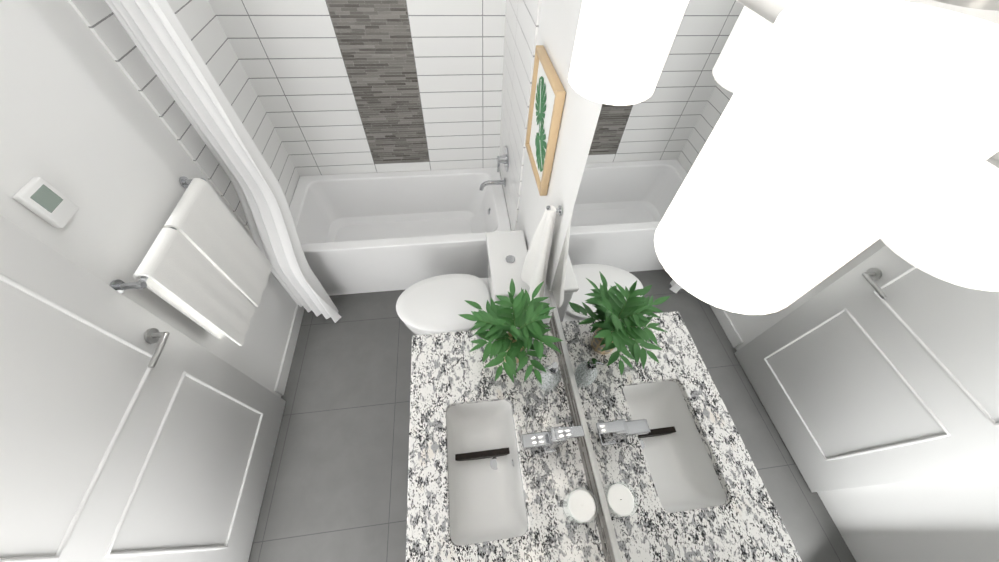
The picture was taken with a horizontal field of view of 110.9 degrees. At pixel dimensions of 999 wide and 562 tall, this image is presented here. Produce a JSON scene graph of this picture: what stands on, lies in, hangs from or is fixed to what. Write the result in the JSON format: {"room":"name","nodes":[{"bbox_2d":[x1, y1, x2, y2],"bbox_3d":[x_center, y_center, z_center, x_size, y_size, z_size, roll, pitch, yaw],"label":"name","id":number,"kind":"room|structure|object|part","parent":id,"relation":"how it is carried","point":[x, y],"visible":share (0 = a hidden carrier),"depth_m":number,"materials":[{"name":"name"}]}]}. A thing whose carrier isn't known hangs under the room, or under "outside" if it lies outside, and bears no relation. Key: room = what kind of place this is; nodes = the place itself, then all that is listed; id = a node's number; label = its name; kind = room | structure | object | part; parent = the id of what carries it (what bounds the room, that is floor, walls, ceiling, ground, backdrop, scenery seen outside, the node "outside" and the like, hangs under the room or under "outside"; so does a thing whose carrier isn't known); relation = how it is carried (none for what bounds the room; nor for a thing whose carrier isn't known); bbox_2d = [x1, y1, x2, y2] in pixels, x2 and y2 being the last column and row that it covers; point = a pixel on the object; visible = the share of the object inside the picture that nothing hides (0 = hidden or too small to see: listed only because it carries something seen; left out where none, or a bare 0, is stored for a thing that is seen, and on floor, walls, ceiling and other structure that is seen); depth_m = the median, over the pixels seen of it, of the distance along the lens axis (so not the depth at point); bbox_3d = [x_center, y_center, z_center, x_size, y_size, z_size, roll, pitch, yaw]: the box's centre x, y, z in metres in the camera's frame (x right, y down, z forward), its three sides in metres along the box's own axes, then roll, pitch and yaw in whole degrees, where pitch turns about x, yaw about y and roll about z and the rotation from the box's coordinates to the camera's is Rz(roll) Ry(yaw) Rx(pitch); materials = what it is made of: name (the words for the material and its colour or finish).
{"room":"bathroom","nodes":[
{"label":"bathroom","id":0,"kind":"room"},
{"bbox_2d":[0,0,296,397],"bbox_3d":[-1.333,-0.014,1.163,0.100,2.320,2.840,-4,54,-6],"label":"wall","id":1,"kind":"structure","parent":0,"point":[86,130],"depth_m":1.11,"materials":[{"name":"white paint"}]},
{"bbox_2d":[13,177,78,227],"bbox_3d":[-1.266,-0.219,0.965,0.022,0.115,0.085,-4,54,-6],"label":"thermostat","id":2,"kind":"object","parent":1,"relation":"attached to","point":[42,198],"visible":1,"depth_m":0.95,"materials":[{"name":"white plastic"}]},
{"bbox_2d":[0,215,285,561],"bbox_3d":[-1.203,0.454,0.996,0.044,2.030,0.820,-4,54,-6],"label":"door","id":3,"kind":"structure","parent":1,"relation":"in","point":[114,447],"depth_m":1.06,"materials":[{"name":"white paint"}]},
{"bbox_2d":[144,328,164,343],"bbox_3d":[-1.207,0.192,1.217,0.050,0.054,0.054,-4,54,-6],"label":"rose","id":4,"kind":"object","parent":3,"relation":"attached to","point":[147,335],"depth_m":1.21,"materials":[{"name":"silver metal"}]},
{"bbox_3d":[-1.203,0.192,1.218,0.042,0.020,0.020,-4,54,-6],"label":"door handle neck","id":5,"kind":"part","parent":4,"relation":"part of","materials":[{"name":"silver metal"}]},
{"bbox_2d":[148,332,169,367],"bbox_3d":[-1.176,0.238,1.188,0.024,0.026,0.127,-4,54,-6],"label":"lever","id":6,"kind":"object","parent":4,"relation":"attached to","point":[158,351],"visible":1,"depth_m":1.18,"materials":[{"name":"silver metal"}]},
{"bbox_2d":[68,0,299,234],"bbox_3d":[-1.404,-0.846,1.764,0.010,2.320,0.785,-4,54,-6],"label":"wall tile","id":7,"kind":"structure","parent":1,"relation":"attached to","point":[201,24],"depth_m":1.63,"materials":[{"name":"white tile"}]},
{"bbox_2d":[109,176,271,345],"bbox_3d":[-1.270,-0.050,1.524,0.103,0.583,0.594,-4,54,-6],"label":"towel rail","id":8,"kind":"object","parent":1,"relation":"attached to","point":[205,259],"visible":0.96,"depth_m":1.43,"materials":[{"name":"white fabric"}]},
{"bbox_3d":[-1.236,0.016,1.151,0.083,0.022,0.022,-4,54,-6],"label":"post","id":9,"kind":"part","parent":8,"relation":"part of","materials":[{"name":"silver metal"}]},
{"bbox_2d":[132,227,254,345],"bbox_3d":[-1.233,0.054,1.438,0.064,0.563,0.215,-4,54,-6],"label":"towel","id":10,"kind":"object","parent":8,"relation":"hanging from","point":[172,268],"depth_m":1.36,"materials":[{"name":"white fabric"}]},
{"bbox_3d":[-1.303,-0.424,1.468,0.083,0.022,0.022,-4,54,-6],"label":"post","id":11,"kind":"part","parent":8,"relation":"part of","materials":[{"name":"silver metal"}]},
{"bbox_2d":[163,177,271,306],"bbox_3d":[-1.265,-0.150,1.597,0.064,0.583,0.275,-4,54,-6],"label":"towel","id":12,"kind":"object","parent":8,"relation":"hanging from","point":[200,216],"depth_m":1.52,"materials":[{"name":"white fabric"}]},
{"bbox_2d":[274,305,304,395],"bbox_3d":[-1.355,0.398,2.241,0.012,0.090,0.670,-4,54,-6],"label":"baseboard","id":13,"kind":"structure","parent":1,"relation":"attached to","point":[282,378],"depth_m":2.19,"materials":[{"name":"white paint"}]},
{"bbox_2d":[105,0,340,322],"bbox_3d":[-0.618,-0.510,1.679,1.507,2.000,0.419,-4,54,-6],"label":"shower curtain","id":14,"kind":"object","parent":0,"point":[158,35],"visible":0.98,"depth_m":1.52,"materials":[{"name":"white fabric"}]},
{"bbox_2d":[248,290,414,561],"bbox_3d":[-0.590,0.594,2.252,1.700,0.100,2.940,-4,54,-6],"label":"floor","id":15,"kind":"structure","parent":0,"point":[336,489],"depth_m":1.94,"materials":[{"name":"tile"}]},
{"bbox_2d":[289,167,510,295],"bbox_3d":[-0.700,-0.379,2.582,1.476,0.500,0.757,-4,54,-6],"label":"bathtub","id":16,"kind":"object","parent":15,"relation":"on","point":[373,232],"visible":0.79,"depth_m":2.54,"materials":[{"name":"white ceramic"}]},
{"bbox_2d":[396,230,529,334],"bbox_3d":[-0.224,0.150,2.022,0.730,0.819,0.410,-4,54,-6],"label":"toilet","id":17,"kind":"object","parent":15,"relation":"on","point":[435,304],"visible":0.69,"depth_m":1.89,"materials":[{"name":"white ceramic"}]},
{"bbox_3d":[-0.318,0.121,1.962,0.534,0.030,0.392,-4,54,-6],"label":"lid","id":18,"kind":"part","parent":17,"relation":"part of","materials":[{"name":"white plastic"}]},
{"bbox_3d":[0.051,-0.096,1.738,0.205,0.036,0.410,-4,54,-6],"label":"tank lid","id":19,"kind":"part","parent":17,"relation":"part of","materials":[{"name":"white ceramic"}]},
{"bbox_3d":[0.054,-0.109,1.721,0.048,0.007,0.048,-4,54,-6],"label":"flush knob","id":20,"kind":"part","parent":17,"relation":"part of","materials":[{"name":"silver metal"}]},
{"bbox_2d":[406,291,618,561],"bbox_3d":[-0.033,0.831,1.414,0.596,1.018,1.170,-4,54,-6],"label":"bathroom vanity","id":21,"kind":"object","parent":15,"relation":"on","point":[484,485],"visible":0.98,"depth_m":1.15,"materials":[{"name":"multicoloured stone"}]},
{"bbox_2d":[440,394,534,554],"bbox_3d":[-0.054,0.644,1.183,0.270,0.150,0.440,-4,54,-6],"label":"sink","id":22,"kind":"object","parent":21,"relation":"in","point":[487,501],"depth_m":1.21,"materials":[{"name":"white ceramic"}]},
{"bbox_2d":[459,279,562,383],"bbox_3d":[0.032,0.177,1.171,0.332,0.361,0.389,-4,54,-6],"label":"potted plant","id":23,"kind":"object","parent":21,"relation":"on","point":[500,320],"visible":1,"depth_m":1.12,"materials":[{"name":"plant"}]},
{"bbox_2d":[537,362,560,392],"bbox_3d":[0.178,0.324,1.189,0.074,0.170,0.074,-4,54,-6],"label":"soap dispenser","id":24,"kind":"object","parent":21,"relation":"on","point":[553,370],"visible":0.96,"depth_m":1.18,"materials":[{"name":"clear glass"}]},
{"bbox_2d":[521,425,584,453],"bbox_3d":[0.158,0.495,1.072,0.180,0.158,0.052,-4,54,-6],"label":"faucet","id":25,"kind":"object","parent":21,"relation":"on","point":[552,439],"visible":1,"depth_m":1.03,"materials":[{"name":"silver metal"}]},
{"bbox_3d":[0.114,0.488,1.053,0.090,0.030,0.040,-4,54,-6],"label":"spout","id":26,"kind":"part","parent":25,"relation":"part of","materials":[{"name":"silver metal"}]},
{"bbox_3d":[0.207,0.447,1.016,0.087,0.008,0.032,-4,54,-6],"label":"lever","id":27,"kind":"part","parent":25,"relation":"part of","materials":[{"name":"silver metal"}]},
{"bbox_2d":[562,487,598,523],"bbox_3d":[0.232,0.653,0.997,0.086,0.100,0.086,-4,54,-6],"label":"candle","id":28,"kind":"object","parent":21,"relation":"on","point":[579,506],"visible":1,"depth_m":0.97,"materials":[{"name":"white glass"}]},
{"bbox_2d":[208,0,505,175],"bbox_3d":[-0.720,-1.261,2.095,1.700,2.320,0.100,-4,54,-6],"label":"wall","id":29,"kind":"structure","parent":0,"point":[356,86],"depth_m":2.06,"materials":[{"name":"tile"}]},
{"bbox_2d":[517,0,998,322],"bbox_3d":[0.254,-0.138,1.325,0.100,2.320,2.840,-4,54,-6],"label":"wall","id":30,"kind":"structure","parent":0,"point":[558,26],"depth_m":1.06,"materials":[{"name":"white paint"}]},
{"bbox_2d":[499,0,540,230],"bbox_3d":[0.073,-0.962,1.915,0.010,2.320,0.785,-4,54,-6],"label":"wall tile","id":31,"kind":"structure","parent":30,"relation":"attached to","point":[522,17],"depth_m":1.77,"materials":[{"name":"white tile"}]},
{"bbox_2d":[479,178,505,190],"bbox_3d":[-0.050,-0.670,2.385,0.182,0.083,0.060,-4,54,-6],"label":"tub spout","id":32,"kind":"object","parent":31,"relation":"attached to","point":[492,182],"visible":1,"depth_m":2.36,"materials":[{"name":"silver metal"}]},
{"bbox_2d":[497,146,508,171],"bbox_3d":[0.016,-0.789,2.234,0.064,0.168,0.164,-4,54,-6],"label":"tub valve","id":33,"kind":"object","parent":31,"relation":"attached to","point":[503,159],"visible":1,"depth_m":2.21,"materials":[{"name":"silver metal"}]},
{"bbox_2d":[520,205,561,301],"bbox_3d":[0.153,-0.116,1.340,0.095,0.472,0.282,-4,54,-6],"label":"towel","id":34,"kind":"object","parent":30,"relation":"attached to","point":[533,272],"visible":0.96,"depth_m":1.29,"materials":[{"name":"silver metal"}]},
{"bbox_3d":[0.206,-0.238,1.167,0.005,0.036,0.036,-4,54,-6],"label":"plate","id":35,"kind":"part","parent":34,"relation":"part of","materials":[{"name":"silver metal"}]},
{"bbox_2d":[525,45,565,195],"bbox_3d":[0.156,-0.583,1.276,0.028,0.390,0.345,-4,54,-6],"label":"picture frame","id":36,"kind":"object","parent":30,"relation":"attached to","point":[547,97],"visible":1,"depth_m":1.24,"materials":[{"name":"beige wood"}]},
{"bbox_2d":[535,76,546,171],"bbox_3d":[0.154,-0.579,1.286,0.004,0.296,0.262,-4,54,-6],"label":"print","id":37,"kind":"object","parent":36,"relation":"on","point":[541,87],"depth_m":1.28,"materials":[{"name":"green paper"}]},
{"bbox_2d":[549,309,618,561],"bbox_3d":[0.278,0.578,1.054,0.012,0.100,1.085,-4,54,-6],"label":"backsplash","id":38,"kind":"structure","parent":30,"relation":"attached to","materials":[{"name":"stone"}]},
{"bbox_2d":[551,0,998,561],"bbox_3d":[0.296,0.215,0.626,0.006,1.002,1.170,-4,54,-6],"label":"mirror","id":39,"kind":"object","parent":30,"relation":"attached to","point":[847,412],"visible":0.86,"depth_m":0.40,"materials":[{"name":"clear glass"}]},
{"bbox_2d":[568,0,998,314],"bbox_3d":[0.230,-0.100,0.190,0.177,0.280,0.830,-4,54,-6],"label":"sconce","id":40,"kind":"object","parent":30,"relation":"attached to","point":[844,132],"visible":1,"depth_m":0.18,"materials":[{"name":"white glass"}]},
{"bbox_3d":[0.160,-0.328,0.420,0.120,0.170,0.120,-4,54,-6],"label":"lamp shade","id":41,"kind":"part","parent":40,"relation":"part of","materials":[{"name":"white glass"}]}
]}

